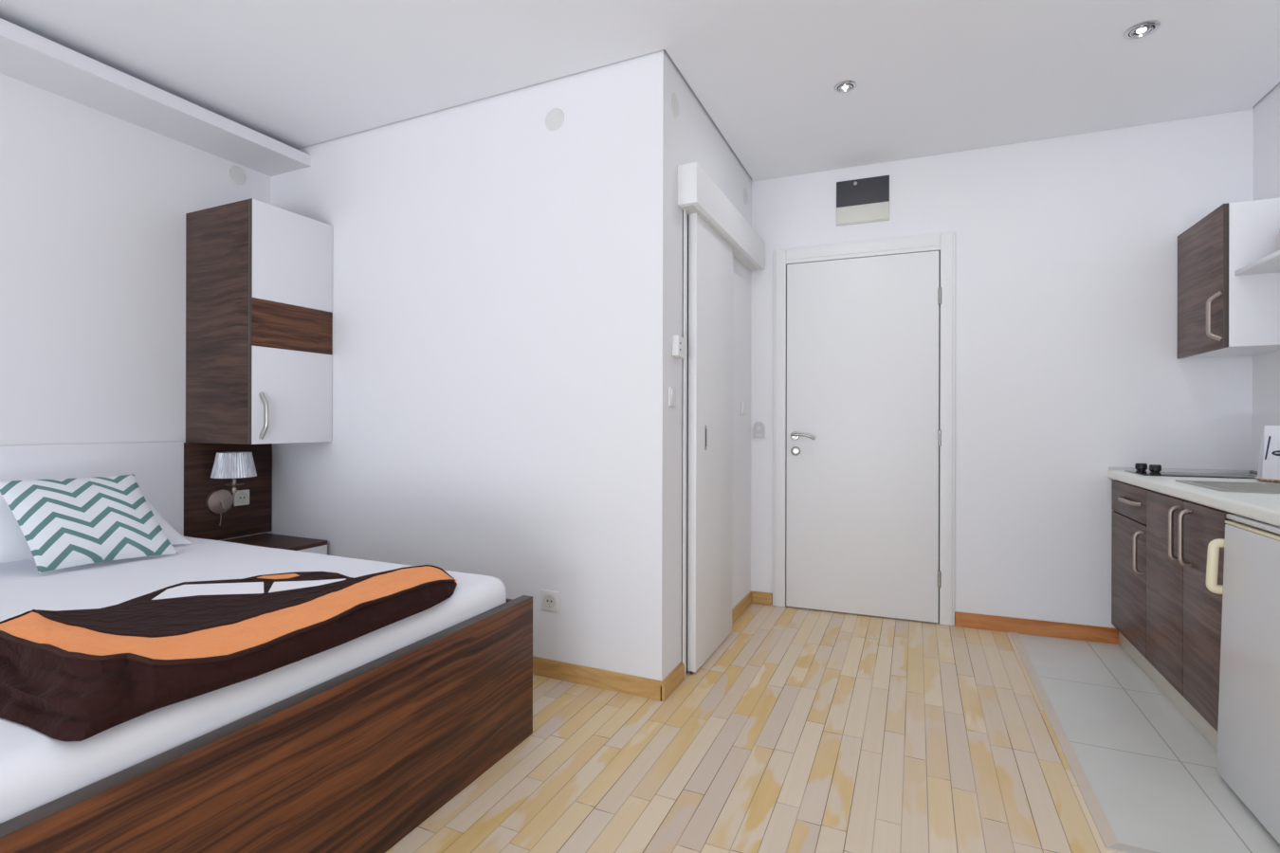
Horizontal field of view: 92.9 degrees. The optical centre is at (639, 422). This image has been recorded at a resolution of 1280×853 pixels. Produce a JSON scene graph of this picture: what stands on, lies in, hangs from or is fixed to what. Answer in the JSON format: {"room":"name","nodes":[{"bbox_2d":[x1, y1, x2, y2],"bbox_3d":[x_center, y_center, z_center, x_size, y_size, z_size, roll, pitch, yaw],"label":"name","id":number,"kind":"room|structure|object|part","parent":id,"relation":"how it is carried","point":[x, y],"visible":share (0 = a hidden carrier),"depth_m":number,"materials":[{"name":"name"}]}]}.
{"room":"studio apartment","nodes":[
{"label":"studio apartment","id":0,"kind":"room"},
{"bbox_2d":[0,73,271,540],"bbox_3d":[-3.017,-0.221,1.257,0.100,2.580,4.794,0,0,24],"label":"wall","id":1,"kind":"structure","parent":0,"point":[95,204],"depth_m":2.60,"materials":[{"name":"white paint"}]},
{"bbox_2d":[0,18,310,176],"bbox_3d":[-2.823,-1.378,1.170,0.319,0.060,4.594,0,0,24],"label":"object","id":2,"kind":"structure","parent":1,"relation":"attached to","point":[28,57],"depth_m":2.57,"materials":[{"name":"white paint"}]},
{"bbox_2d":[183,442,272,540],"bbox_3d":[-2.106,0.344,3.120,0.019,0.494,0.439,0,0,24],"label":"wall panel","id":3,"kind":"object","parent":1,"relation":"attached to","point":[253,518],"visible":0.56,"depth_m":3.08,"materials":[{"name":"brown wood"}]},
{"bbox_2d":[205,451,256,525],"bbox_3d":[-2.024,0.332,3.028,0.205,0.369,0.192,0,0,24],"label":"wall lamp","id":4,"kind":"object","parent":3,"relation":"attached to","point":[233,466],"visible":1,"depth_m":3.00,"materials":[{"name":"silver metal"}]},
{"bbox_3d":[-2.105,0.397,3.055,0.036,0.126,0.126,0,0,24],"label":"plate","id":5,"kind":"part","parent":4,"relation":"part of","materials":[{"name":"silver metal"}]},
{"bbox_3d":[-2.058,0.394,3.038,0.092,0.090,0.010,0,0,18],"label":"arm","id":6,"kind":"part","parent":4,"relation":"part of","materials":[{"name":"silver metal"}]},
{"bbox_3d":[-2.018,0.209,3.026,0.192,0.122,0.192,0,0,24],"label":"lamp shade","id":7,"kind":"part","parent":4,"relation":"part of","materials":[{"name":"white fabric"}]},
{"bbox_2d":[233,489,249,506],"bbox_3d":[-2.070,0.391,3.162,0.013,0.080,0.080,0,0,24],"label":"socket","id":8,"kind":"object","parent":3,"relation":"attached to","point":[242,497],"visible":0.94,"depth_m":3.16,"materials":[{"name":"white plastic"}]},
{"bbox_2d":[227,165,246,184],"bbox_3d":[-2.092,-1.286,3.161,0.005,0.094,0.094,0,0,24],"label":"junction cover","id":9,"kind":"object","parent":1,"relation":"attached to","point":[236,174],"visible":1,"depth_m":3.16,"materials":[{"name":"white plastic"}]},
{"bbox_2d":[185,198,332,444],"bbox_3d":[-1.869,-0.457,3.024,0.527,1.108,0.422,0,0,24],"label":"upper cabinet","id":10,"kind":"object","parent":1,"relation":"attached to","point":[259,275],"visible":1,"depth_m":2.87,"materials":[{"name":"brown wood"}]},
{"bbox_3d":[-1.719,-0.031,2.778,0.050,0.217,0.013,0,0,10],"label":"handle","id":11,"kind":"part","parent":10,"relation":"part of","materials":[{"name":"metal"}]},
{"bbox_3d":[-1.673,-0.125,2.937,0.019,0.446,0.417,0,0,24],"label":"door","id":12,"kind":"part","parent":10,"relation":"part of","materials":[{"name":"white paint"}]},
{"bbox_3d":[-1.671,-0.788,2.937,0.019,0.445,0.417,0,0,24],"label":"door","id":13,"kind":"part","parent":10,"relation":"part of","materials":[{"name":"white paint"}]},
{"bbox_2d":[270,49,673,681],"bbox_3d":[-0.946,-0.216,2.894,2.317,2.580,0.100,0,0,24],"label":"wall","id":14,"kind":"structure","parent":0,"point":[502,349],"depth_m":2.66,"materials":[{"name":"white paint"}]},
{"bbox_2d":[541,589,559,612],"bbox_3d":[-0.380,0.755,2.574,0.088,0.088,0.013,0,0,24],"label":"wall socket","id":15,"kind":"object","parent":14,"relation":"attached to","point":[550,599],"visible":1,"depth_m":2.57,"materials":[{"name":"white plastic"}]},
{"bbox_2d":[545,108,564,130],"bbox_3d":[-0.362,-1.283,2.573,0.094,0.094,0.005,0,0,24],"label":"junction cover","id":16,"kind":"object","parent":14,"relation":"attached to","point":[555,118],"visible":1,"depth_m":2.57,"materials":[{"name":"white plastic"}]},
{"bbox_2d":[532,656,661,700],"bbox_3d":[-0.973,1.039,2.841,2.317,0.070,0.017,0,0,24],"label":"baseboard","id":17,"kind":"structure","parent":14,"relation":"attached to","point":[649,688],"depth_m":2.47,"materials":[{"name":"brown wood"}]},
{"bbox_2d":[0,0,1279,181],"bbox_3d":[-0.557,-1.458,0.969,4.611,0.020,6.101,0,0,24],"label":"ceiling","id":18,"kind":"structure","parent":0,"point":[931,77],"depth_m":2.42,"materials":[{"name":"white paint"}]},
{"bbox_2d":[834,80,856,92],"bbox_3d":[0.880,-1.438,2.611,0.092,0.013,0.092,0,0,24],"label":"recessed light","id":19,"kind":"object","parent":18,"relation":"in","point":[844,86],"visible":1,"depth_m":2.60,"materials":[{"name":"silver metal"}]},
{"bbox_2d":[1123,19,1160,38],"bbox_3d":[1.838,-1.436,2.230,0.104,0.014,0.104,0,0,24],"label":"recessed light","id":20,"kind":"object","parent":18,"relation":"in","point":[1146,27],"visible":1,"depth_m":2.22,"materials":[{"name":"silver metal"}]},
{"bbox_3d":[1.838,-1.437,2.230,0.031,0.010,0.031,0,0,24],"label":"bulb","id":21,"kind":"part","parent":20,"relation":"part of","materials":[{"name":"white glass"}]},
{"bbox_2d":[671,62,751,671],"bbox_3d":[0.357,-0.212,3.083,0.100,2.580,1.320,0,0,24],"label":"wall","id":22,"kind":"structure","parent":0,"point":[696,137],"depth_m":3.06,"materials":[{"name":"white paint"}]},
{"bbox_2d":[659,662,684,701],"bbox_3d":[0.133,1.043,2.455,0.017,0.068,0.226,0,0,24],"label":"baseboard","id":23,"kind":"structure","parent":22,"relation":"attached to","point":[673,680],"depth_m":2.43,"materials":[{"name":"brown wood"}]},
{"bbox_2d":[668,385,676,406],"bbox_3d":[0.132,-0.105,2.451,0.014,0.080,0.074,0,0,24],"label":"light switch","id":24,"kind":"object","parent":22,"relation":"attached to","point":[672,391],"visible":1,"depth_m":2.44,"materials":[{"name":"white plastic"}]},
{"bbox_2d":[669,91,678,117],"bbox_3d":[0.141,-1.292,2.474,0.005,0.094,0.094,0,0,24],"label":"junction cover","id":25,"kind":"object","parent":22,"relation":"attached to","point":[674,105],"visible":1,"depth_m":2.47,"materials":[{"name":"white plastic"}]},
{"bbox_2d":[672,334,685,359],"bbox_3d":[0.160,-0.309,2.489,0.032,0.090,0.086,0,0,24],"label":"thermostat","id":26,"kind":"object","parent":22,"relation":"attached to","point":[678,342],"visible":1,"depth_m":2.46,"materials":[{"name":"white plastic"}]},
{"bbox_2d":[680,209,687,676],"bbox_3d":[0.190,0.085,2.578,0.014,1.985,0.042,0,0,24],"label":"trim","id":27,"kind":"structure","parent":22,"relation":"attached to","point":[684,211],"depth_m":2.56,"materials":[{"name":"white paint"}]},
{"bbox_2d":[686,214,688,673],"bbox_3d":[0.200,0.085,2.613,0.004,1.985,0.026,0,0,24],"label":"trim","id":28,"kind":"structure","parent":22,"relation":"attached to","point":[687,214],"depth_m":2.62,"materials":[{"name":"white wood"}]},
{"bbox_2d":[677,162,764,271],"bbox_3d":[0.442,-0.979,3.043,0.085,0.168,1.205,0,0,24],"label":"pelmet","id":29,"kind":"object","parent":22,"relation":"attached to","point":[698,193],"visible":0.96,"depth_m":2.77,"materials":[{"name":"white paint"}]},
{"bbox_2d":[687,213,732,674],"bbox_3d":[0.341,0.066,2.859,0.042,2.018,0.572,0,0,24],"label":"door","id":30,"kind":"structure","parent":29,"relation":"hanging from","point":[710,257],"depth_m":2.74,"materials":[{"name":"white paint"}]},
{"bbox_3d":[0.292,0.067,2.706,0.003,0.112,0.022,0,0,24],"label":"finger pull","id":31,"kind":"part","parent":30,"relation":"part of","materials":[{"name":"metal"}]},
{"bbox_2d":[731,591,752,625],"bbox_3d":[0.443,1.043,3.144,0.012,0.070,1.093,0,0,24],"label":"baseboard","id":32,"kind":"structure","parent":22,"relation":"attached to","point":[745,603],"depth_m":3.41,"materials":[{"name":"brown wood"}]},
{"bbox_2d":[740,402,746,415],"bbox_3d":[0.588,-0.080,3.455,0.014,0.075,0.070,0,0,24],"label":"light switch","id":33,"kind":"object","parent":22,"relation":"attached to","point":[742,404],"visible":1,"depth_m":3.43,"materials":[{"name":"white plastic"}]},
{"bbox_2d":[743,187,748,204],"bbox_3d":[0.608,-1.305,3.503,0.005,0.094,0.094,0,0,24],"label":"junction cover","id":34,"kind":"object","parent":22,"relation":"attached to","point":[745,195],"visible":1,"depth_m":3.50,"materials":[{"name":"white plastic"}]},
{"bbox_2d":[384,603,1279,852],"bbox_3d":[-0.559,1.115,0.966,4.822,0.080,6.300,0,0,24],"label":"floor","id":35,"kind":"structure","parent":0,"point":[804,730],"depth_m":1.95,"materials":[{"name":"beige wood"}]},
{"bbox_2d":[0,441,532,852],"bbox_3d":[-1.632,0.582,1.754,2.013,0.981,1.678,0,0,24],"label":"bed","id":36,"kind":"object","parent":35,"relation":"on","point":[354,761],"visible":0.59,"depth_m":1.45,"materials":[{"name":"brown wood"}]},
{"bbox_3d":[-2.538,0.570,2.158,0.029,0.961,1.663,0,0,24],"label":"headboard","id":37,"kind":"part","parent":36,"relation":"part of","materials":[{"name":"laminate"}]},
{"bbox_2d":[0,535,506,823],"bbox_3d":[-1.642,0.643,1.747,1.936,0.258,1.594,0,0,24],"label":"mattress","id":38,"kind":"object","parent":36,"relation":"on","point":[37,769],"visible":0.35,"depth_m":1.56,"materials":[{"name":"white fabric"}]},
{"bbox_2d":[0,475,177,572],"bbox_3d":[-2.018,0.355,2.236,0.245,0.308,0.459,0,0,32],"label":"cushion","id":39,"kind":"object","parent":38,"relation":"on","point":[64,522],"visible":1,"depth_m":2.18,"materials":[{"name":"white fabric"}]},
{"bbox_2d":[0,479,193,563],"bbox_3d":[-2.187,0.357,2.308,0.302,0.309,0.739,0,0,26],"label":"pillow","id":40,"kind":"object","parent":38,"relation":"on","point":[14,546],"visible":0.14,"depth_m":2.11,"materials":[{"name":"white fabric"}]},
{"bbox_2d":[0,565,457,741],"bbox_3d":[-1.100,0.463,1.619,0.921,0.105,1.090,0,0,24],"label":"throw blanket","id":41,"kind":"object","parent":38,"relation":"on","point":[75,675],"visible":1,"depth_m":1.27,"materials":[{"name":"brown fabric"}]},
{"bbox_3d":[-1.267,0.509,1.827,0.328,0.002,0.225,0,0,-12],"label":"white panel","id":42,"kind":"part","parent":41,"relation":"part of","materials":[{"name":"white fabric"}]},
{"bbox_3d":[-1.043,0.510,1.864,0.213,0.002,0.205,0,0,-12],"label":"white panel","id":43,"kind":"part","parent":41,"relation":"part of","materials":[{"name":"white fabric"}]},
{"bbox_2d":[220,532,327,554],"bbox_3d":[-1.884,0.836,3.019,0.507,0.472,0.398,0,0,24],"label":"nightstand","id":44,"kind":"object","parent":35,"relation":"on","point":[269,540],"visible":0.12,"depth_m":3.07,"materials":[{"name":"brown wood"}]},
{"bbox_3d":[-1.688,0.723,2.931,0.020,0.200,0.395,0,0,24],"label":"drawer","id":45,"kind":"part","parent":44,"relation":"part of","materials":[{"name":"white paint"}]},
{"bbox_2d":[1009,632,1117,847],"bbox_3d":[1.590,1.099,2.402,0.034,0.043,1.908,0,0,24],"label":"trim","id":46,"kind":"structure","parent":35,"relation":"on","point":[1101,822],"depth_m":1.97,"materials":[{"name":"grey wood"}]},
{"bbox_2d":[1105,842,1160,852],"bbox_3d":[1.627,1.099,1.357,0.965,0.043,0.034,0,0,24],"label":"trim","id":47,"kind":"structure","parent":35,"relation":"on","point":[1120,848],"depth_m":1.53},
{"bbox_2d":[1118,631,1217,751],"bbox_3d":[2.089,1.032,2.406,0.016,0.100,1.232,0,0,24],"label":"board","id":48,"kind":"object","parent":35,"relation":"on","point":[1189,712],"visible":0.29,"depth_m":2.34,"materials":[{"name":"beige laminate"}]},
{"bbox_2d":[1111,480,1151,658],"bbox_3d":[2.432,0.630,2.654,0.565,0.708,0.492,0,0,24],"label":"base cabinet","id":49,"kind":"object","parent":48,"relation":"on","point":[1128,502],"visible":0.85,"depth_m":2.71,"materials":[{"name":"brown wood"}]},
{"bbox_3d":[2.167,0.349,2.700,0.034,0.018,0.240,0,0,24],"label":"handle","id":50,"kind":"part","parent":49,"relation":"part of","materials":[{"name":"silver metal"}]},
{"bbox_3d":[2.216,0.354,2.753,0.018,0.145,0.490,0,0,24],"label":"drawer","id":51,"kind":"part","parent":49,"relation":"part of","materials":[{"name":"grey wood"}]},
{"bbox_3d":[2.104,0.551,2.572,0.036,0.187,0.011,0,0,24],"label":"handle","id":52,"kind":"part","parent":49,"relation":"part of","materials":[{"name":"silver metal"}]},
{"bbox_2d":[1146,490,1235,731],"bbox_3d":[2.184,0.630,2.108,0.565,0.708,0.702,0,0,24],"label":"base cabinet","id":53,"kind":"object","parent":48,"relation":"on","point":[1183,617],"visible":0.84,"depth_m":2.15,"materials":[{"name":"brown wood"}]},
{"bbox_3d":[2.035,0.632,2.354,0.018,0.702,0.378,0,0,24],"label":"door","id":54,"kind":"part","parent":53,"relation":"part of","materials":[{"name":"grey wood"}]},
{"bbox_3d":[1.940,0.404,2.210,0.036,0.205,0.011,0,0,24],"label":"handle","id":55,"kind":"part","parent":53,"relation":"part of","materials":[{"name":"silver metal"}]},
{"bbox_3d":[1.902,0.404,2.126,0.036,0.205,0.011,0,0,24],"label":"handle","id":56,"kind":"part","parent":53,"relation":"part of","materials":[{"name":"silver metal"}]},
{"bbox_2d":[1107,467,1279,527],"bbox_3d":[2.177,0.246,2.060,0.546,0.056,1.852,0,0,24],"label":"countertop","id":57,"kind":"structure","parent":53,"relation":"on","point":[1264,507],"depth_m":2.08,"materials":[{"name":"laminate"}]},
{"bbox_2d":[1124,463,1257,478],"bbox_3d":[2.451,0.209,2.690,0.430,0.047,0.265,0,0,24],"label":"cooktop","id":58,"kind":"object","parent":57,"relation":"in","point":[1154,469],"visible":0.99,"depth_m":2.67,"materials":[{"name":"black glass"}]},
{"bbox_3d":[2.279,0.206,2.767,0.043,0.043,0.043,0,0,24],"label":"knob","id":59,"kind":"part","parent":58,"relation":"part of","materials":[{"name":"black plastic"}]},
{"bbox_3d":[2.265,0.206,2.675,0.043,0.043,0.043,0,0,24],"label":"knob","id":60,"kind":"part","parent":58,"relation":"part of","materials":[{"name":"black plastic"}]},
{"bbox_3d":[2.451,0.230,2.690,0.430,0.004,0.265,0,0,24],"label":"glass plate","id":61,"kind":"part","parent":58,"relation":"part of","materials":[{"name":"black glass"}]},
{"bbox_2d":[1175,480,1279,493],"bbox_3d":[2.222,0.305,2.139,0.416,0.154,0.423,0,0,24],"label":"sink","id":62,"kind":"object","parent":57,"relation":"in","point":[1225,486],"visible":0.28,"depth_m":2.29,"materials":[{"name":"metal"}]},
{"bbox_2d":[1254,476,1279,483],"bbox_3d":[2.514,0.225,2.375,0.161,0.014,0.161,0,0,24],"label":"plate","id":63,"kind":"object","parent":57,"relation":"on","point":[1256,478],"visible":0.74,"depth_m":2.36,"materials":[{"name":"ceramic"}]},
{"bbox_2d":[1257,425,1279,479],"bbox_3d":[2.511,0.117,2.377,0.136,0.209,0.042,0,0,24],"label":"tent card","id":64,"kind":"object","parent":63,"relation":"on","point":[1269,466],"visible":1,"depth_m":2.38,"materials":[{"name":"white paper"}]},
{"bbox_3d":[1.888,0.632,2.031,0.018,0.702,0.318,0,0,24],"label":"door","id":65,"kind":"part","parent":53,"relation":"part of","materials":[{"name":"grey wood"}]},
{"bbox_2d":[1206,513,1279,844],"bbox_3d":[1.887,0.679,1.504,0.573,0.804,0.565,0,0,24],"label":"fridge","id":66,"kind":"object","parent":35,"relation":"on","point":[1248,755],"visible":1,"depth_m":1.68,"materials":[{"name":"white metal"}]},
{"bbox_3d":[1.765,0.439,1.859,0.057,0.169,0.020,0,0,24],"label":"handle","id":67,"kind":"part","parent":66,"relation":"part of","materials":[{"name":"beige plastic"}]},
{"bbox_3d":[1.682,0.283,1.587,0.042,0.014,0.544,0,0,24],"label":"panel","id":68,"kind":"part","parent":66,"relation":"part of","materials":[{"name":"white plastic"}]},
{"bbox_2d":[750,107,1253,628],"bbox_3d":[1.764,-0.209,3.263,2.720,2.580,0.100,0,0,22],"label":"wall","id":69,"kind":"structure","parent":0,"point":[1069,369],"depth_m":3.08,"materials":[{"name":"white paint"}]},
{"bbox_2d":[752,421,764,438],"bbox_3d":[0.707,0.045,3.620,0.066,0.097,0.016,0,0,22],"label":"intercom","id":70,"kind":"object","parent":69,"relation":"attached to","point":[758,427],"visible":1,"depth_m":3.62,"materials":[{"name":"grey plastic"}]},
{"bbox_2d":[751,591,772,605],"bbox_3d":[0.726,1.043,3.611,0.116,0.070,0.017,0,0,22],"label":"baseboard","id":71,"kind":"structure","parent":69,"relation":"attached to","point":[758,597],"depth_m":3.60,"materials":[{"name":"brown wood"}]},
{"bbox_2d":[836,175,889,226],"bbox_3d":[1.244,-1.242,3.406,0.280,0.247,0.020,0,0,22],"label":"box","id":72,"kind":"object","parent":69,"relation":"attached to","point":[864,200],"visible":1,"depth_m":3.40,"materials":[{"name":"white plastic"}]},
{"bbox_2d":[772,231,955,625],"bbox_3d":[1.220,0.030,3.384,0.959,2.100,0.084,0,0,22],"label":"door","id":73,"kind":"structure","parent":69,"relation":"in","point":[864,356],"depth_m":3.38,"materials":[{"name":"white paint"}]},
{"bbox_3d":[0.932,0.077,3.484,0.144,0.050,0.058,0,0,22],"label":"handle","id":74,"kind":"part","parent":73,"relation":"part of","materials":[{"name":"metal"}]},
{"bbox_2d":[954,611,1118,644],"bbox_3d":[2.017,1.044,3.098,0.735,0.074,0.017,0,0,22],"label":"baseboard","id":75,"kind":"structure","parent":69,"relation":"attached to","point":[1047,629],"depth_m":3.09,"materials":[{"name":"brown wood"}]},
{"bbox_2d":[1252,81,1279,471],"bbox_3d":[1.598,-0.209,-0.001,0.100,2.580,6.320,0,0,24],"label":"wall","id":76,"kind":"structure","parent":0,"point":[1266,176],"depth_m":2.69,"materials":[{"name":"white paint"}]},
{"bbox_2d":[1177,198,1279,358],"bbox_3d":[2.562,-0.594,2.623,0.314,0.581,0.474,0,0,24],"label":"upper cabinet","id":77,"kind":"object","parent":76,"relation":"attached to","point":[1221,313],"visible":1,"depth_m":2.45,"materials":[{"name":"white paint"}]},
{"bbox_3d":[2.461,-0.594,2.670,0.018,0.581,0.473,0,0,24],"label":"door","id":78,"kind":"part","parent":77,"relation":"part of","materials":[{"name":"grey wood"}]},
{"bbox_3d":[2.352,-0.434,2.491,0.011,0.207,0.058,0,0,-18],"label":"handle","id":79,"kind":"part","parent":77,"relation":"part of","materials":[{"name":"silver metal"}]},
{"bbox_2d":[1234,250,1279,275],"bbox_3d":[2.319,-0.599,2.001,0.242,0.018,0.860,0,0,24],"label":"wall shelf","id":80,"kind":"object","parent":76,"relation":"attached to","point":[1270,264],"visible":1,"depth_m":2.31,"materials":[{"name":"white paint"}]},
{"bbox_2d":[1277,229,1279,251],"bbox_3d":[2.479,-0.692,2.280,0.128,0.170,0.128,0,0,24],"label":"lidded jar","id":81,"kind":"object","parent":80,"relation":"on","point":[1278,235],"visible":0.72,"depth_m":2.31,"materials":[{"name":"white ceramic"}]}
]}

